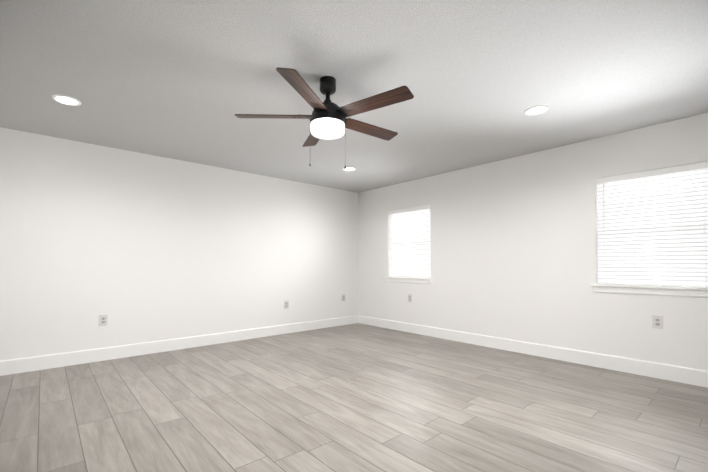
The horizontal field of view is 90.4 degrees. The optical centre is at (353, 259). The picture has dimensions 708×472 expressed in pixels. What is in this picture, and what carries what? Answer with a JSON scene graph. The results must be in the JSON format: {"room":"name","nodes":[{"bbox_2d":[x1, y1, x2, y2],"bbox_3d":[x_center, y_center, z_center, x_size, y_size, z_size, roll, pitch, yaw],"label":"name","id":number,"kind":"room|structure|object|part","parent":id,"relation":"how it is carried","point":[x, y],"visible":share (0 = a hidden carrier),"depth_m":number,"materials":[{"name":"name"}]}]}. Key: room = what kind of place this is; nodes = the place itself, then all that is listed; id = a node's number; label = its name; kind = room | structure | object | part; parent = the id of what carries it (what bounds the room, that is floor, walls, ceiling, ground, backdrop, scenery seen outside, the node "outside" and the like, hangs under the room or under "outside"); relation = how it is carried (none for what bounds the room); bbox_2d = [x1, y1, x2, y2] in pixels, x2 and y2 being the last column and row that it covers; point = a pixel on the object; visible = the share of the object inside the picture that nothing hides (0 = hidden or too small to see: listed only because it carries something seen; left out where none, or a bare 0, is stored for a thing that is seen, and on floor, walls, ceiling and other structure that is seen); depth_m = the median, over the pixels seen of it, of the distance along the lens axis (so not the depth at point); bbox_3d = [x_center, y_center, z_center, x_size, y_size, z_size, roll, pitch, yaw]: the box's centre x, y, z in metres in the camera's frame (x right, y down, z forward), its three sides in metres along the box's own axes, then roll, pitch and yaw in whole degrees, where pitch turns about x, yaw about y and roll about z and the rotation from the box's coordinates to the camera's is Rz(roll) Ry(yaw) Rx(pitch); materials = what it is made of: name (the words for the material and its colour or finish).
{"room":"empty living room","nodes":[
{"label":"empty living room","id":0,"kind":"room"},
{"bbox_2d":[0,127,357,360],"bbox_3d":[-2.142,-0.065,4.721,6.080,2.440,0.140,1,-1,-41],"label":"wall","id":1,"kind":"structure","parent":0,"point":[136,247],"depth_m":4.32,"materials":[{"name":"paint"}]},
{"bbox_2d":[99,315,107,325],"bbox_3d":[-2.847,0.689,3.989,0.080,0.125,0.011,1,-1,-41],"label":"electrical outlet","id":2,"kind":"object","parent":1,"relation":"attached to","point":[103,320],"visible":1,"depth_m":3.99,"materials":[{"name":"white plastic"}]},
{"bbox_2d":[0,315,357,375],"bbox_3d":[-2.091,1.081,4.646,5.800,0.145,0.014,1,-1,-41],"label":"baseboard","id":3,"kind":"structure","parent":1,"relation":"attached to","point":[23,365],"depth_m":4.30,"materials":[{"name":"white wood"}]},
{"bbox_2d":[284,301,288,308],"bbox_3d":[-1.068,0.713,5.562,0.080,0.125,0.011,1,-1,-41],"label":"electrical outlet","id":4,"kind":"object","parent":1,"relation":"attached to","point":[286,304],"visible":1,"depth_m":5.56,"materials":[{"name":"white plastic"}]},
{"bbox_2d":[0,323,707,471],"bbox_3d":[-0.174,1.171,2.478,6.080,0.100,6.080,1,-1,-41],"label":"floor","id":5,"kind":"structure","parent":0,"point":[357,397],"depth_m":2.58,"materials":[{"name":"grey laminate"}]},
{"bbox_2d":[0,0,707,192],"bbox_3d":[-0.174,-1.368,2.516,6.080,0.100,6.080,1,-1,-41],"label":"ceiling","id":6,"kind":"structure","parent":0,"point":[184,80],"depth_m":2.52,"materials":[{"name":"paint"}]},
{"bbox_2d":[52,95,81,105],"bbox_3d":[-2.361,-1.308,2.890,0.190,0.008,0.190,1,-1,-41],"label":"recessed light","id":7,"kind":"object","parent":6,"relation":"in","point":[67,100],"visible":1,"depth_m":2.89,"materials":[{"name":"white plastic"}]},
{"bbox_2d":[234,67,413,169],"bbox_3d":[-0.156,-0.988,2.592,1.256,0.658,1.289,1,-1,-41],"label":"fan","id":8,"kind":"object","parent":6,"relation":"hanging from","point":[329,120],"visible":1,"depth_m":2.47,"materials":[{"name":"brown wood"}]},
{"bbox_3d":[-0.192,-1.153,2.578,0.253,0.328,0.253,1,-1,-41],"label":"motor","id":9,"kind":"part","parent":8,"relation":"part of","materials":[{"name":"black metal"}]},
{"bbox_2d":[343,167,355,170],"bbox_3d":[-0.067,-1.277,4.960,0.190,0.008,0.190,1,-1,-41],"label":"recessed light","id":10,"kind":"object","parent":6,"relation":"in","point":[350,168],"visible":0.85,"depth_m":4.96,"materials":[{"name":"white plastic"}]},
{"bbox_2d":[524,105,547,114],"bbox_3d":[1.597,-1.305,3.080,0.190,0.008,0.190,1,-1,-41],"label":"recessed light","id":11,"kind":"object","parent":6,"relation":"in","point":[537,110],"visible":1,"depth_m":3.07,"materials":[{"name":"white plastic"}]},
{"bbox_2d":[358,113,707,370],"bbox_3d":[2.051,-0.069,4.465,0.140,2.440,5.800,1,-1,-41],"label":"wall","id":12,"kind":"structure","parent":0,"point":[514,247],"depth_m":4.21,"materials":[{"name":"paint"}]},
{"bbox_2d":[384,277,432,283],"bbox_3d":[0.884,0.330,5.703,0.110,0.084,0.990,1,-1,-41],"label":"window sill","id":13,"kind":"structure","parent":12,"relation":"attached to","point":[410,280],"depth_m":5.64,"materials":[{"name":"white wood"}]},
{"bbox_2d":[387,205,430,277],"bbox_3d":[0.890,-0.277,5.717,0.078,1.122,0.892,1,-1,-41],"label":"window blind","id":14,"kind":"object","parent":12,"relation":"attached to","point":[409,244],"visible":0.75,"depth_m":5.70,"materials":[{"name":"white plastic"}]},
{"bbox_2d":[408,294,411,301],"bbox_3d":[0.900,0.619,5.646,0.011,0.125,0.080,1,-1,-41],"label":"electrical outlet","id":15,"kind":"object","parent":12,"relation":"attached to","point":[409,297],"visible":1,"depth_m":5.64,"materials":[{"name":"white plastic"}]},
{"bbox_2d":[358,315,707,387],"bbox_3d":[1.998,1.078,4.391,0.014,0.145,5.786,1,-1,-41],"label":"baseboard","id":16,"kind":"structure","parent":12,"relation":"attached to","point":[691,376],"depth_m":3.97,"materials":[{"name":"white wood"}]},
{"bbox_2d":[590,284,707,296],"bbox_3d":[2.898,0.296,3.426,0.110,0.084,0.990,1,-1,-41],"label":"window sill","id":17,"kind":"structure","parent":12,"relation":"attached to","point":[665,290],"depth_m":3.39,"materials":[{"name":"white wood"}]},
{"bbox_2d":[596,161,707,286],"bbox_3d":[2.904,-0.311,3.441,0.078,1.122,0.892,1,-1,-41],"label":"window blind","id":18,"kind":"object","parent":12,"relation":"attached to","point":[652,227],"visible":0.96,"depth_m":3.42,"materials":[{"name":"white plastic"}]},
{"bbox_2d":[652,315,662,328],"bbox_3d":[2.913,0.600,3.370,0.011,0.125,0.080,1,-1,-41],"label":"electrical outlet","id":19,"kind":"object","parent":12,"relation":"attached to","point":[657,322],"visible":1,"depth_m":3.37,"materials":[{"name":"white plastic"}]}
]}

